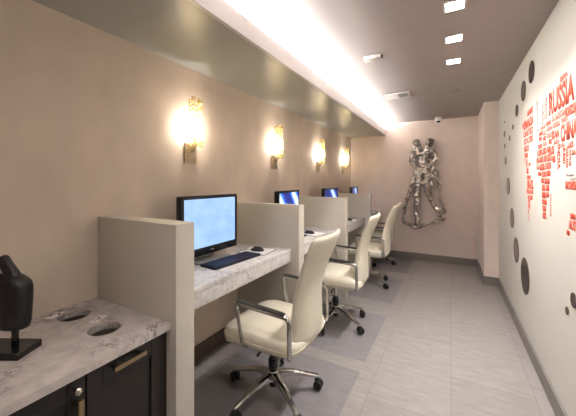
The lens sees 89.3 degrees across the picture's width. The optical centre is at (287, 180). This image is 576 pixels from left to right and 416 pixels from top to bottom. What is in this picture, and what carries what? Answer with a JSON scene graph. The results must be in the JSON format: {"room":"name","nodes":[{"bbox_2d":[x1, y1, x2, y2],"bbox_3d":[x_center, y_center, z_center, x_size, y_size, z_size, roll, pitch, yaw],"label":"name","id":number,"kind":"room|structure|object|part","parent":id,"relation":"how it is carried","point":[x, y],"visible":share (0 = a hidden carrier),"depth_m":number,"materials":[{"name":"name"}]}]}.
{"room":"computer lab","nodes":[
{"label":"computer lab","id":0,"kind":"room"},
{"bbox_2d":[0,0,350,346],"bbox_3d":[-0.594,0.160,2.492,0.120,2.380,7.170,0,0,29],"label":"wall","id":1,"kind":"structure","parent":0,"point":[94,122],"depth_m":1.59,"materials":[{"name":"beige paint"}]},
{"bbox_2d":[184,96,202,163],"bbox_3d":[-0.673,-0.366,2.113,0.111,0.471,0.122,0,0,29],"label":"wall sconce","id":2,"kind":"object","parent":1,"relation":"attached to","point":[190,148],"visible":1,"depth_m":2.08,"materials":[{"name":"glass"}]},
{"bbox_3d":[-0.714,-0.205,2.135,0.017,0.150,0.104,0,0,29],"label":"plate","id":3,"kind":"part","parent":2,"relation":"part of","materials":[{"name":"gold metal"}]},
{"bbox_3d":[-0.704,-0.205,2.130,0.005,0.126,0.080,0,0,29],"label":"plate","id":4,"kind":"part","parent":2,"relation":"part of","materials":[{"name":"gold metal"}]},
{"bbox_3d":[-0.650,-0.418,2.101,0.060,0.368,0.122,0,0,29],"label":"lamp shade","id":5,"kind":"part","parent":2,"relation":"part of","materials":[{"name":"orange glass"}]},
{"bbox_2d":[32,0,382,137],"bbox_3d":[-0.268,-0.929,2.310,0.627,0.202,7.170,0,0,29],"label":"soffit","id":6,"kind":"object","parent":1,"relation":"attached to","point":[178,31],"depth_m":1.82,"materials":[{"name":"grey paint"}]},
{"bbox_2d":[194,327,225,362],"bbox_3d":[-0.714,1.294,2.140,0.014,0.112,1.079,0,0,29],"label":"baseboard","id":7,"kind":"structure","parent":1,"relation":"attached to","point":[200,350],"depth_m":2.29,"materials":[{"name":"brown wood"}]},
{"bbox_2d":[194,242,290,309],"bbox_3d":[-0.480,0.598,2.010,0.548,0.104,1.076,0,0,29],"label":"desk","id":8,"kind":"object","parent":1,"relation":"attached to","point":[209,284],"visible":0.52,"depth_m":1.80,"materials":[{"name":"stone"}]},
{"bbox_2d":[176,194,236,264],"bbox_3d":[-0.558,0.322,2.045,0.160,0.448,0.535,0,0,29],"label":"computer monitor","id":9,"kind":"object","parent":8,"relation":"on","point":[214,217],"visible":0.76,"depth_m":2.02,"materials":[{"name":"black plastic"}]},
{"bbox_3d":[-0.551,0.298,2.041,0.045,0.400,0.535,0,0,29],"label":"casing","id":10,"kind":"part","parent":9,"relation":"part of","materials":[{"name":"black plastic"}]},
{"bbox_2d":[200,251,260,269],"bbox_3d":[-0.380,0.536,1.994,0.144,0.020,0.430,0,0,34],"label":"keyboard","id":11,"kind":"object","parent":8,"relation":"on","point":[230,260],"visible":1,"depth_m":1.93,"materials":[{"name":"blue plastic"}]},
{"bbox_2d":[238,247,275,255],"bbox_3d":[-0.238,0.544,2.274,0.230,0.003,0.210,0,0,22],"label":"mouse pad","id":12,"kind":"object","parent":8,"relation":"on","point":[266,251],"visible":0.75,"depth_m":2.24,"materials":[{"name":"white plastic"}]},
{"bbox_2d":[241,246,263,251],"bbox_3d":[-0.275,0.526,2.279,0.180,0.034,0.069,0,0,8],"label":"computer mouse","id":13,"kind":"object","parent":12,"relation":"on","point":[255,248],"visible":1,"depth_m":2.25,"materials":[{"name":"black plastic"}]},
{"bbox_2d":[271,124,282,168],"bbox_3d":[-0.106,-0.366,3.126,0.111,0.471,0.122,0,0,29],"label":"wall sconce","id":14,"kind":"object","parent":1,"relation":"attached to","point":[279,139],"visible":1,"depth_m":3.09,"materials":[{"name":"glass"}]},
{"bbox_3d":[-0.148,-0.205,3.148,0.017,0.150,0.104,0,0,29],"label":"plate","id":15,"kind":"part","parent":14,"relation":"part of","materials":[{"name":"gold metal"}]},
{"bbox_3d":[-0.138,-0.205,3.142,0.005,0.126,0.080,0,0,29],"label":"plate","id":16,"kind":"part","parent":14,"relation":"part of","materials":[{"name":"gold metal"}]},
{"bbox_3d":[-0.084,-0.418,3.113,0.060,0.368,0.122,0,0,29],"label":"lamp shade","id":17,"kind":"part","parent":14,"relation":"part of","materials":[{"name":"orange glass"}]},
{"bbox_2d":[316,139,324,171],"bbox_3d":[0.475,-0.366,4.164,0.111,0.471,0.122,0,0,29],"label":"wall sconce","id":18,"kind":"object","parent":1,"relation":"attached to","point":[321,142],"visible":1,"depth_m":4.12,"materials":[{"name":"glass"}]},
{"bbox_3d":[0.497,-0.418,4.152,0.060,0.368,0.122,0,0,29],"label":"lamp shade","id":19,"kind":"part","parent":18,"relation":"part of","materials":[{"name":"orange glass"}]},
{"bbox_2d":[304,225,338,254],"bbox_3d":[0.091,0.598,3.031,0.548,0.104,1.070,0,0,29],"label":"desk","id":20,"kind":"object","parent":1,"relation":"attached to","point":[308,239],"visible":0.15,"depth_m":3.12,"materials":[{"name":"stone"}]},
{"bbox_2d":[274,190,298,203],"bbox_3d":[-0.014,0.322,3.017,0.160,0.448,0.535,0,0,23],"label":"computer monitor","id":21,"kind":"object","parent":20,"relation":"on","point":[288,196],"visible":0.29,"depth_m":2.95,"materials":[{"name":"black plastic"}]},
{"bbox_3d":[-0.007,0.298,3.014,0.045,0.400,0.535,0,0,23],"label":"casing","id":22,"kind":"part","parent":21,"relation":"part of","materials":[{"name":"black plastic"}]},
{"bbox_2d":[304,231,327,235],"bbox_3d":[0.259,0.544,3.023,0.230,0.003,0.210,0,0,41],"label":"mouse pad","id":23,"kind":"object","parent":20,"relation":"on","point":[316,233],"visible":0.54,"depth_m":2.96,"materials":[{"name":"white plastic"}]},
{"bbox_2d":[305,230,314,233],"bbox_3d":[0.187,0.526,3.028,0.180,0.034,0.069,0,0,11],"label":"computer mouse","id":24,"kind":"object","parent":23,"relation":"on","point":[307,231],"visible":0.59,"depth_m":3.00,"materials":[{"name":"black plastic"}]},
{"bbox_2d":[342,147,348,173],"bbox_3d":[1.021,-0.366,5.142,0.111,0.471,0.122,0,0,29],"label":"wall sconce","id":25,"kind":"object","parent":1,"relation":"attached to","point":[346,163],"visible":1,"depth_m":5.10,"materials":[{"name":"glass"}]},
{"bbox_3d":[1.043,-0.418,5.129,0.060,0.368,0.122,0,0,29],"label":"lamp shade","id":26,"kind":"part","parent":25,"relation":"part of","materials":[{"name":"orange glass"}]},
{"bbox_2d":[348,216,364,232],"bbox_3d":[0.661,0.598,4.049,0.548,0.104,1.070,0,0,29],"label":"desk","id":27,"kind":"object","parent":1,"relation":"attached to","point":[360,221],"visible":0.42,"depth_m":4.02,"materials":[{"name":"stone"}]},
{"bbox_2d":[321,188,337,196],"bbox_3d":[0.582,0.322,4.082,0.160,0.448,0.535,0,0,29],"label":"computer monitor","id":28,"kind":"object","parent":27,"relation":"on","point":[325,192],"visible":0.34,"depth_m":3.99,"materials":[{"name":"black plastic"}]},
{"bbox_3d":[1.209,0.598,5.028,0.548,0.104,0.980,0,0,29],"label":"desk","id":29,"kind":"object","parent":1,"relation":"attached to","visible":0},
{"bbox_2d":[349,186,357,192],"bbox_3d":[1.133,0.322,5.067,0.160,0.448,0.535,0,0,23],"label":"computer monitor","id":30,"kind":"object","parent":29,"relation":"on","point":[354,189],"visible":0.24,"depth_m":4.93,"materials":[{"name":"black plastic"}]},
{"bbox_2d":[194,256,554,415],"bbox_3d":[0.424,1.400,1.923,2.453,0.100,7.410,0,0,29],"label":"floor","id":31,"kind":"structure","parent":0,"point":[439,340],"depth_m":2.18,"materials":[{"name":"grey tile"}]},
{"bbox_2d":[8,332,165,415],"bbox_3d":[-1.119,1.004,0.811,0.600,0.691,1.423,0,0,29],"label":"storage cabinet","id":32,"kind":"object","parent":31,"relation":"on","point":[133,383],"visible":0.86,"depth_m":1.12,"materials":[{"name":"black paint"}]},
{"bbox_3d":[-0.801,0.962,0.865,0.022,0.596,0.354,0,0,29],"label":"door","id":33,"kind":"part","parent":32,"relation":"part of","materials":[{"name":"black paint"}]},
{"bbox_3d":[-0.803,0.971,0.866,0.008,0.472,0.248,0,0,29],"label":"panel","id":34,"kind":"part","parent":32,"relation":"part of","materials":[{"name":"black paint"}]},
{"bbox_3d":[-0.706,0.702,0.975,0.038,0.027,0.027,0,0,29],"label":"knob","id":35,"kind":"part","parent":32,"relation":"part of","materials":[{"name":"silver metal"}]},
{"bbox_3d":[-0.704,0.842,0.980,0.037,0.217,0.018,0,0,29],"label":"handle","id":36,"kind":"part","parent":32,"relation":"part of","materials":[{"name":"gold metal"}]},
{"bbox_2d":[0,297,170,415],"bbox_3d":[-1.125,0.740,0.814,0.590,0.224,1.423,0,0,29],"label":"countertop","id":37,"kind":"structure","parent":32,"relation":"on","point":[72,347],"depth_m":1.12,"materials":[{"name":"stone"}]},
{"bbox_2d":[0,255,41,360],"bbox_3d":[-1.036,0.448,1.067,0.191,0.360,0.100,0,0,1],"label":"sculpture","id":38,"kind":"object","parent":37,"relation":"on","point":[16,288],"visible":1,"depth_m":1.04,"materials":[{"name":"black stone"}]},
{"bbox_3d":[-0.991,0.561,1.059,0.016,0.082,0.016,0,0,1],"label":"post","id":39,"kind":"part","parent":38,"relation":"part of","materials":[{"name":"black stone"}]},
{"bbox_2d":[45,312,63,318],"bbox_3d":[-1.090,0.627,1.360,0.040,0.002,0.072,0,0,1],"label":"sticker","id":40,"kind":"object","parent":37,"relation":"attached to","point":[55,314],"visible":1,"depth_m":1.36,"materials":[{"name":"beige paper"}]},
{"bbox_2d":[89,315,107,322],"bbox_3d":[-0.863,0.627,1.325,0.040,0.002,0.072,0,0,1],"label":"sticker","id":41,"kind":"object","parent":37,"relation":"on","point":[97,319],"visible":1,"depth_m":1.32,"materials":[{"name":"white paper"}]},
{"bbox_3d":[-0.638,0.962,1.156,0.022,0.596,0.306,0,0,29],"label":"bin door","id":42,"kind":"part","parent":32,"relation":"part of","materials":[{"name":"black paint"}]},
{"bbox_3d":[-0.640,0.971,1.158,0.008,0.472,0.200,0,0,29],"label":"panel","id":43,"kind":"part","parent":32,"relation":"part of","materials":[{"name":"black paint"}]},
{"bbox_3d":[-0.618,0.695,1.133,0.037,0.018,0.130,0,0,29],"label":"handle","id":44,"kind":"part","parent":32,"relation":"part of","materials":[{"name":"gold metal"}]},
{"bbox_2d":[98,215,193,415],"bbox_3d":[-0.737,0.771,1.475,0.623,1.157,0.105,0,0,29],"label":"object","id":45,"kind":"structure","parent":31,"relation":"on","point":[146,265],"depth_m":1.35,"materials":[{"name":"grey paint"}]},
{"bbox_2d":[237,202,303,314],"bbox_3d":[-0.162,0.771,2.504,0.623,1.157,0.094,0,0,29],"label":"wall","id":46,"kind":"structure","parent":31,"relation":"on","point":[266,224],"depth_m":2.43,"materials":[{"name":"grey paint"}]},
{"bbox_2d":[299,196,347,298],"bbox_3d":[0.408,0.771,3.522,0.623,1.157,0.094,0,0,29],"label":"wall","id":47,"kind":"structure","parent":31,"relation":"on","point":[331,212],"depth_m":3.41,"materials":[{"name":"grey paint"}]},
{"bbox_2d":[338,193,371,270],"bbox_3d":[0.978,0.771,4.541,0.623,1.157,0.094,0,0,29],"label":"wall","id":48,"kind":"structure","parent":31,"relation":"on","point":[359,205],"depth_m":4.44,"materials":[{"name":"grey paint"}]},
{"bbox_3d":[-0.130,1.347,1.826,0.890,0.005,1.020,0,0,29],"label":"chair mat","id":49,"kind":"object","parent":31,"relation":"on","visible":0},
{"bbox_2d":[224,229,339,415],"bbox_3d":[-0.061,0.820,1.817,0.738,1.047,0.626,0,0,29],"label":"office chair","id":50,"kind":"object","parent":49,"relation":"on","point":[279,329],"visible":1,"depth_m":1.65,"materials":[{"name":"beige leather"}]},
{"bbox_3d":[-0.242,1.233,1.910,0.277,0.078,0.048,0,0,25],"label":"leg","id":51,"kind":"part","parent":50,"relation":"part of","materials":[{"name":"metal"}]},
{"bbox_3d":[-0.206,1.233,1.721,0.048,0.078,0.277,0,0,43],"label":"leg","id":52,"kind":"part","parent":50,"relation":"part of","materials":[{"name":"metal"}]},
{"bbox_3d":[-0.131,0.813,1.586,0.365,0.269,0.066,0,0,29],"label":"armrest","id":53,"kind":"part","parent":50,"relation":"part of","materials":[{"name":"metal"}]},
{"bbox_3d":[-0.074,0.903,1.829,0.520,0.118,0.486,0,0,29],"label":"seat","id":54,"kind":"part","parent":50,"relation":"part of","materials":[{"name":"beige leather"}]},
{"bbox_3d":[-0.015,1.233,1.697,0.048,0.078,0.277,0,0,-29],"label":"leg","id":55,"kind":"part","parent":50,"relation":"part of","materials":[{"name":"metal"}]},
{"bbox_3d":[0.067,1.233,1.871,0.277,0.078,0.048,0,0,-11],"label":"leg","id":56,"kind":"part","parent":50,"relation":"part of","materials":[{"name":"metal"}]},
{"bbox_3d":[0.103,0.813,2.004,0.365,0.269,0.066,0,0,29],"label":"armrest","id":57,"kind":"part","parent":50,"relation":"part of","materials":[{"name":"metal"}]},
{"bbox_3d":[0.177,0.620,1.688,0.195,0.647,0.408,0,0,29],"label":"backrest","id":58,"kind":"part","parent":50,"relation":"part of","materials":[{"name":"beige leather"}]},
{"bbox_3d":[0.385,1.347,2.747,0.890,0.005,0.830,0,0,29],"label":"chair mat","id":59,"kind":"object","parent":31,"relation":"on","visible":0},
{"bbox_2d":[318,212,380,334],"bbox_3d":[0.487,0.820,2.762,0.734,1.047,0.620,0,0,26],"label":"office chair","id":60,"kind":"object","parent":59,"relation":"on","point":[339,274],"visible":0.74,"depth_m":2.58,"materials":[{"name":"leather"}]},
{"bbox_3d":[0.363,1.233,2.658,0.048,0.078,0.277,0,0,35],"label":"leg","id":61,"kind":"part","parent":60,"relation":"part of","materials":[{"name":"metal"}]},
{"bbox_3d":[0.432,0.813,2.537,0.365,0.269,0.066,0,0,26],"label":"armrest","id":62,"kind":"part","parent":60,"relation":"part of","materials":[{"name":"metal"}]},
{"bbox_3d":[0.476,0.903,2.783,0.520,0.118,0.486,0,0,26],"label":"seat","id":63,"kind":"part","parent":60,"relation":"part of","materials":[{"name":"beige leather"}]},
{"bbox_3d":[0.556,1.233,2.663,0.048,0.078,0.277,0,0,-37],"label":"leg","id":64,"kind":"part","parent":60,"relation":"part of","materials":[{"name":"metal"}]},
{"bbox_3d":[0.611,1.233,2.847,0.277,0.078,0.048,0,0,-19],"label":"leg","id":65,"kind":"part","parent":60,"relation":"part of","materials":[{"name":"metal"}]},
{"bbox_3d":[0.645,0.813,2.967,0.365,0.269,0.066,0,0,26],"label":"armrest","id":66,"kind":"part","parent":60,"relation":"part of","materials":[{"name":"metal"}]},
{"bbox_3d":[0.735,0.620,2.655,0.195,0.647,0.408,0,0,26],"label":"backrest","id":67,"kind":"part","parent":60,"relation":"part of","materials":[{"name":"beige leather"}]},
{"bbox_3d":[0.980,1.347,3.811,0.890,0.005,0.890,0,0,29],"label":"chair mat","id":68,"kind":"object","parent":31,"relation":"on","visible":0},
{"bbox_2d":[348,204,399,288],"bbox_3d":[1.073,0.820,3.830,0.734,1.047,0.620,0,0,28],"label":"office chair","id":69,"kind":"object","parent":68,"relation":"on","point":[376,250],"visible":0.56,"depth_m":3.63,"materials":[{"name":"leather"}]},
{"bbox_3d":[1.063,0.903,3.852,0.520,0.118,0.486,0,0,28],"label":"seat","id":70,"kind":"part","parent":69,"relation":"part of","materials":[{"name":"beige leather"}]},
{"bbox_3d":[1.011,0.813,3.608,0.365,0.269,0.066,0,0,28],"label":"armrest","id":71,"kind":"part","parent":69,"relation":"part of","materials":[{"name":"metal"}]},
{"bbox_3d":[1.139,1.233,3.729,0.048,0.078,0.277,0,0,-36],"label":"leg","id":72,"kind":"part","parent":69,"relation":"part of","materials":[{"name":"metal"}]},
{"bbox_3d":[1.199,1.233,3.912,0.277,0.078,0.048,0,0,-18],"label":"leg","id":73,"kind":"part","parent":69,"relation":"part of","materials":[{"name":"metal"}]},
{"bbox_3d":[1.317,0.620,3.716,0.195,0.647,0.408,0,0,28],"label":"backrest","id":74,"kind":"part","parent":69,"relation":"part of","materials":[{"name":"beige leather"}]},
{"bbox_3d":[1.552,1.347,4.833,0.890,0.005,0.850,0,0,29],"label":"chair mat","id":75,"kind":"object","parent":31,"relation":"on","visible":0},
{"bbox_2d":[372,202,401,266],"bbox_3d":[1.491,0.843,4.794,0.717,1.002,0.614,0,0,25],"label":"office chair","id":76,"kind":"object","parent":75,"relation":"on","point":[375,234],"visible":0.41,"depth_m":4.62,"materials":[{"name":"leather"}]},
{"bbox_3d":[1.475,0.948,4.826,0.520,0.118,0.486,0,0,25],"label":"seat","id":77,"kind":"part","parent":76,"relation":"part of","materials":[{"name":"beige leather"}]},
{"bbox_3d":[1.738,0.665,4.705,0.195,0.647,0.408,0,0,25],"label":"backrest","id":78,"kind":"part","parent":76,"relation":"part of","materials":[{"name":"beige leather"}]},
{"bbox_2d":[224,0,558,124],"bbox_3d":[0.424,-1.080,1.923,2.453,0.100,7.410,0,0,29],"label":"ceiling","id":79,"kind":"structure","parent":0,"point":[332,38],"depth_m":2.21,"materials":[{"name":"grey paint"}]},
{"bbox_2d":[363,54,382,62],"bbox_3d":[0.702,-1.015,2.403,0.149,0.030,0.060,0,0,29],"label":"ceiling sensor","id":80,"kind":"object","parent":79,"relation":"attached to","point":[377,56],"visible":1,"depth_m":2.39,"materials":[{"name":"white plastic"}]},
{"bbox_2d":[384,91,410,99],"bbox_3d":[1.320,-1.023,3.501,0.280,0.014,0.220,0,0,29],"label":"ceiling vent","id":81,"kind":"object","parent":79,"relation":"in","point":[407,94],"visible":1,"depth_m":3.48,"materials":[{"name":"white metal"}]},
{"bbox_2d":[435,117,441,122],"bbox_3d":[2.429,-0.990,4.712,0.104,0.099,0.108,0,0,29],"label":"security camera","id":82,"kind":"object","parent":79,"relation":"attached to","point":[437,119],"visible":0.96,"depth_m":4.67,"materials":[{"name":"white plastic"}]},
{"bbox_2d":[446,57,461,64],"bbox_3d":[1.421,-1.027,2.502,0.116,0.006,0.116,0,0,29],"label":"recessed light","id":83,"kind":"object","parent":79,"relation":"in","point":[456,60],"visible":1,"depth_m":2.50,"materials":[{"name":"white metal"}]},
{"bbox_2d":[443,0,465,13],"bbox_3d":[0.975,-1.027,1.705,0.116,0.006,0.116,0,0,29],"label":"recessed light","id":84,"kind":"object","parent":79,"relation":"in","point":[454,5],"visible":1,"depth_m":1.70,"materials":[{"name":"white metal"}]},
{"bbox_2d":[445,33,463,43],"bbox_3d":[1.198,-1.027,2.103,0.116,0.006,0.116,0,0,29],"label":"recessed light","id":85,"kind":"object","parent":79,"relation":"in","point":[453,38],"visible":1,"depth_m":2.10,"materials":[{"name":"white metal"}]},
{"bbox_2d":[351,116,477,259],"bbox_3d":[2.204,0.160,5.104,2.453,2.380,0.120,0,0,29],"label":"wall","id":86,"kind":"structure","parent":0,"point":[381,168],"depth_m":4.93,"materials":[{"name":"beige paint"}]},
{"bbox_2d":[188,0,385,135],"bbox_3d":[0.015,-0.881,2.151,0.022,0.112,7.170,0,0,29],"label":"trim","id":87,"kind":"structure","parent":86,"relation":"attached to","point":[220,10],"depth_m":1.92,"materials":[{"name":"paint"}]},
{"bbox_2d":[402,138,446,228],"bbox_3d":[2.277,0.055,4.898,0.695,1.538,0.174,0,0,29],"label":"wall sculpture","id":88,"kind":"object","parent":86,"relation":"attached to","point":[421,170],"visible":1,"depth_m":4.86,"materials":[{"name":"metal"}]},
{"bbox_2d":[387,250,476,266],"bbox_3d":[2.100,1.294,5.085,2.051,0.112,0.014,0,0,29],"label":"baseboard","id":89,"kind":"structure","parent":86,"relation":"attached to","point":[411,255],"depth_m":4.88,"materials":[{"name":"grey rubber"}]},
{"bbox_2d":[478,101,498,277],"bbox_3d":[2.850,0.160,4.159,0.162,2.380,0.897,0,0,29],"label":"wall","id":90,"kind":"structure","parent":0,"point":[488,117],"depth_m":3.78,"materials":[{"name":"beige paint"}]},
{"bbox_2d":[477,260,483,283],"bbox_3d":[2.770,1.294,4.196,0.014,0.112,0.883,0,0,29],"label":"baseboard","id":91,"kind":"structure","parent":90,"relation":"attached to","point":[478,264],"depth_m":4.08,"materials":[{"name":"grey rubber"}]},
{"bbox_2d":[483,276,497,286],"bbox_3d":[2.616,1.294,3.769,0.162,0.112,0.014,0,0,29],"label":"baseboard","id":92,"kind":"structure","parent":90,"relation":"attached to","point":[492,281],"depth_m":3.76,"materials":[{"name":"grey rubber"}]},
{"bbox_2d":[499,0,575,415],"bbox_3d":[1.442,0.160,1.353,0.120,2.380,7.170,0,0,29],"label":"wall","id":93,"kind":"structure","parent":0,"point":[549,252],"depth_m":1.92,"materials":[{"name":"white paint"}]},
{"bbox_2d":[506,178,509,193],"bbox_3d":[2.358,0.053,3.120,0.006,0.182,0.182,0,0,29],"label":"disc","id":94,"kind":"object","parent":93,"relation":"attached to","point":[508,180],"visible":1,"depth_m":3.08,"materials":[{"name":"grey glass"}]},
{"bbox_2d":[510,208,513,227],"bbox_3d":[2.250,0.371,2.927,0.006,0.202,0.202,0,0,29],"label":"disc","id":95,"kind":"object","parent":93,"relation":"attached to","point":[511,209],"visible":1,"depth_m":2.93,"materials":[{"name":"grey metal"}]},
{"bbox_2d":[513,237,518,262],"bbox_3d":[2.145,0.648,2.740,0.006,0.236,0.236,0,0,29],"label":"disc","id":96,"kind":"object","parent":93,"relation":"attached to","point":[515,244],"visible":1,"depth_m":2.71,"materials":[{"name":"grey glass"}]},
{"bbox_2d":[515,105,517,116],"bbox_3d":[2.126,-0.653,2.706,0.006,0.112,0.112,0,0,29],"label":"disc","id":97,"kind":"object","parent":93,"relation":"attached to","point":[516,108],"visible":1,"depth_m":2.71,"materials":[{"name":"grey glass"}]},
{"bbox_2d":[521,81,525,100],"bbox_3d":[1.990,-0.761,2.462,0.006,0.170,0.170,0,0,29],"label":"disc","id":98,"kind":"object","parent":93,"relation":"attached to","point":[523,87],"visible":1,"depth_m":2.44,"materials":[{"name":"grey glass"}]},
{"bbox_2d":[521,258,529,294],"bbox_3d":[1.962,0.786,2.412,0.006,0.298,0.298,0,0,29],"label":"disc","id":99,"kind":"object","parent":93,"relation":"attached to","point":[525,281],"visible":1,"depth_m":2.38,"materials":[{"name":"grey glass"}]},
{"bbox_2d":[528,60,534,83],"bbox_3d":[1.852,-0.829,2.216,0.006,0.168,0.168,0,0,29],"label":"disc","id":100,"kind":"object","parent":93,"relation":"attached to","point":[531,66],"visible":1,"depth_m":2.20,"materials":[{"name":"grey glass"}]},
{"bbox_2d":[498,278,566,415],"bbox_3d":[1.165,1.294,0.995,0.014,0.112,6.273,0,0,29],"label":"baseboard","id":101,"kind":"structure","parent":93,"relation":"attached to","point":[556,405],"depth_m":2.07,"materials":[{"name":"grey rubber"}]},
{"bbox_2d":[522,71,575,235],"bbox_3d":[1.689,-0.133,1.920,0.001,0.905,1.400,0,0,29],"label":"wall art","id":102,"kind":"object","parent":93,"relation":"attached to","point":[568,184],"visible":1,"depth_m":1.75,"materials":[{"name":"red paint"}]},
{"bbox_2d":[570,292,575,308],"bbox_3d":[1.426,0.596,1.454,0.006,0.076,0.076,0,0,29],"label":"disc","id":103,"kind":"object","parent":93,"relation":"attached to","point":[572,296],"visible":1,"depth_m":1.45,"materials":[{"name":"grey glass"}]}
]}

